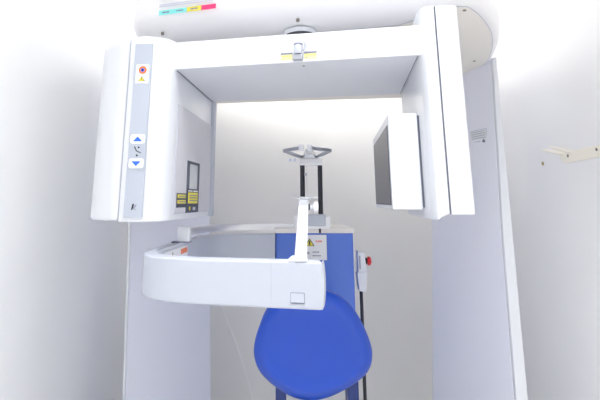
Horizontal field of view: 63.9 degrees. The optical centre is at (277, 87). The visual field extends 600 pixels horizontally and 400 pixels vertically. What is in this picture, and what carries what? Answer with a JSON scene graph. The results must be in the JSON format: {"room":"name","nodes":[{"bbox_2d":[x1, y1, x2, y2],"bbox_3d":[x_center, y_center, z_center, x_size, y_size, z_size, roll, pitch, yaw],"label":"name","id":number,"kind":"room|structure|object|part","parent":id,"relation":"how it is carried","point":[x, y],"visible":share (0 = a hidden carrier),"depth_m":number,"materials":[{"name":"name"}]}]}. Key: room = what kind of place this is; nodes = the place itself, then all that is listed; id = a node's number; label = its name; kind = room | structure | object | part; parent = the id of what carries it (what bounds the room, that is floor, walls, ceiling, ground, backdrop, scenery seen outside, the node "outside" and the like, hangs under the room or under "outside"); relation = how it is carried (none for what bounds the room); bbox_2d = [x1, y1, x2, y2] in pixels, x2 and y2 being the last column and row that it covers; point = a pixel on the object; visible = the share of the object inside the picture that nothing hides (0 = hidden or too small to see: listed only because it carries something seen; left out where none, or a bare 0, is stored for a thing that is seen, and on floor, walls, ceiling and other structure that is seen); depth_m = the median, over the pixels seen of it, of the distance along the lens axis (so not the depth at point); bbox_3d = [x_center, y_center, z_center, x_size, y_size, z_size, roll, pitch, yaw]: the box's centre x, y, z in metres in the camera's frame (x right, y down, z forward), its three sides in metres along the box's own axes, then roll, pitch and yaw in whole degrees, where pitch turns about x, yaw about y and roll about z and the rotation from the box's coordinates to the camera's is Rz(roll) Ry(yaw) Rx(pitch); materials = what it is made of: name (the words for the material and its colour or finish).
{"room":"radiology room","nodes":[
{"label":"radiology room","id":0,"kind":"room"},
{"bbox_2d":[0,0,135,399],"bbox_3d":[-0.950,0.202,1.185,0.100,2.750,5.000,0,-13,0],"label":"wall","id":1,"kind":"structure","parent":0,"point":[63,270],"depth_m":1.95,"materials":[{"name":"white paint"}]},
{"bbox_2d":[209,98,432,399],"bbox_3d":[0.175,0.672,3.181,2.150,2.750,0.100,0,-13,0],"label":"wall","id":2,"kind":"structure","parent":0,"point":[255,181],"depth_m":3.09,"materials":[{"name":"white paint"}]},
{"bbox_2d":[492,0,599,399],"bbox_3d":[1.300,0.202,1.185,0.100,2.750,5.000,0,-13,0],"label":"wall","id":3,"kind":"structure","parent":0,"point":[547,52],"depth_m":2.19,"materials":[{"name":"white paint"}]},
{"bbox_2d":[542,145,599,162],"bbox_3d":[1.220,0.229,1.832,0.060,0.078,0.671,0,-13,0],"label":"wall bracket","id":4,"kind":"object","parent":3,"relation":"attached to","point":[566,155],"visible":1,"depth_m":2.01,"materials":[{"name":"beige metal"}]},
{"bbox_3d":[0.150,1.589,0.858,2.500,0.100,5.000,0,-13,0],"label":"floor","id":5,"kind":"structure","parent":0,"visible":0},
{"bbox_2d":[90,0,527,399],"bbox_3d":[0.091,0.689,2.051,1.759,2.200,1.698,-2,-13,8],"label":"scanner","id":6,"kind":"object","parent":5,"relation":"on","point":[442,159],"visible":0.99,"depth_m":1.66,"materials":[{"name":"white plastic"}]},
{"bbox_3d":[-0.405,0.288,1.355,0.053,0.151,0.001,-1,-13,3],"label":"keypad frame","id":7,"kind":"part","parent":6,"relation":"part of","materials":[{"name":"grey plastic"}]},
{"bbox_3d":[-0.405,-0.079,1.441,0.053,0.112,0.001,-1,-13,3],"label":"keypad frame","id":8,"kind":"part","parent":6,"relation":"part of","materials":[{"name":"grey plastic"}]},
{"bbox_3d":[-0.293,0.266,1.697,0.003,0.336,0.455,-1,-13,5],"label":"panel","id":9,"kind":"part","parent":6,"relation":"part of","materials":[{"name":"grey plastic"}]},
{"bbox_2d":[142,197,325,309],"bbox_3d":[-0.132,0.508,1.644,0.496,0.256,1.046,0,-13,0],"label":"chin rest arm","id":10,"kind":"object","parent":6,"relation":"attached to","point":[230,269],"visible":1,"depth_m":1.18,"materials":[{"name":"white plastic"}]},
{"bbox_3d":[-0.138,0.582,1.627,0.484,0.106,1.046,0,-13,0],"label":"rail","id":11,"kind":"part","parent":10,"relation":"part of","materials":[{"name":"white plastic"}]},
{"bbox_2d":[222,307,251,396],"bbox_3d":[-0.175,1.240,2.064,0.299,1.009,0.093,5,-14,-19],"label":"cord","id":12,"kind":"object","parent":10,"relation":"hanging from","point":[222,307],"visible":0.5,"depth_m":2.12,"materials":[{"name":"white plastic"}]},
{"bbox_3d":[0.059,0.351,1.194,0.032,0.144,0.082,-2,-13,9],"label":"chin post","id":13,"kind":"part","parent":10,"relation":"part of","materials":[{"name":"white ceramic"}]},
{"bbox_2d":[293,197,316,199],"bbox_3d":[0.070,0.285,1.240,0.062,0.008,0.062,0,-13,0],"label":"chin rest","id":14,"kind":"object","parent":10,"relation":"on","point":[301,198],"depth_m":1.23,"materials":[{"name":"white plastic"}]},
{"bbox_3d":[0.091,0.306,1.233,0.024,0.027,0.027,0,-13,0],"label":"clamp knob","id":15,"kind":"part","parent":10,"relation":"part of","materials":[{"name":"white"}]},
{"bbox_2d":[294,41,301,53],"bbox_3d":[0.059,-0.118,1.418,0.025,0.036,0.025,0,-13,0],"label":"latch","id":16,"kind":"object","parent":6,"relation":"on","point":[297,44],"depth_m":1.41,"materials":[{"name":"silver plastic"}]},
{"bbox_3d":[0.104,-0.083,2.266,1.665,0.005,1.382,-2,-13,8],"label":"underside plate","id":17,"kind":"part","parent":6,"relation":"part of","materials":[{"name":"white plastic"}]},
{"bbox_3d":[0.452,0.115,1.543,0.042,0.580,0.549,-2,-13,8],"label":"detector arm","id":18,"kind":"part","parent":6,"relation":"part of","materials":[{"name":"white plastic"}]},
{"bbox_3d":[0.900,0.228,2.152,0.003,0.080,0.115,3,-14,-13],"label":"rating plate","id":19,"kind":"part","parent":6,"relation":"part of","materials":[{"name":"white plastic"}]},
{"bbox_2d":[254,144,371,399],"bbox_3d":[0.160,1.021,1.968,0.520,1.496,0.800,0,-13,0],"label":"chair","id":20,"kind":"object","parent":5,"relation":"on","point":[305,354],"visible":0.86,"depth_m":1.66,"materials":[{"name":"blue plastic"}]},
{"bbox_3d":[0.012,1.472,1.975,0.044,0.620,0.100,0,-13,0],"label":"post","id":21,"kind":"part","parent":20,"relation":"part of","materials":[{"name":"blue"}]},
{"bbox_3d":[0.061,0.268,1.972,0.075,0.017,0.354,-1,-13,3],"label":"head clamp arm","id":22,"kind":"part","parent":20,"relation":"part of","materials":[{"name":"grey metal"}]},
{"bbox_3d":[0.109,0.451,2.128,0.021,0.226,0.021,0,-13,0],"label":"rod","id":23,"kind":"part","parent":20,"relation":"part of","materials":[{"name":"black metal"}]},
{"bbox_3d":[0.120,0.880,1.663,0.408,0.347,0.093,0,-13,0],"label":"backrest","id":24,"kind":"part","parent":20,"relation":"part of","materials":[{"name":"blue plastic"}]},
{"bbox_3d":[0.188,0.451,2.128,0.021,0.226,0.021,0,-13,0],"label":"rod","id":25,"kind":"part","parent":20,"relation":"part of","materials":[{"name":"black metal"}]},
{"bbox_3d":[0.182,0.267,1.968,0.080,0.017,0.352,-2,-13,8],"label":"head clamp arm","id":26,"kind":"part","parent":20,"relation":"part of","materials":[{"name":"grey metal"}]},
{"bbox_3d":[0.311,1.472,1.975,0.044,0.620,0.100,0,-13,0],"label":"post","id":27,"kind":"part","parent":20,"relation":"part of","materials":[{"name":"blue"}]},
{"bbox_2d":[355,250,370,399],"bbox_3d":[0.383,1.246,2.044,0.069,1.053,0.050,0,-13,0],"label":"switch","id":28,"kind":"object","parent":20,"relation":"on","point":[361,261],"visible":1,"depth_m":2.12,"materials":[{"name":"white plastic"}]}
]}

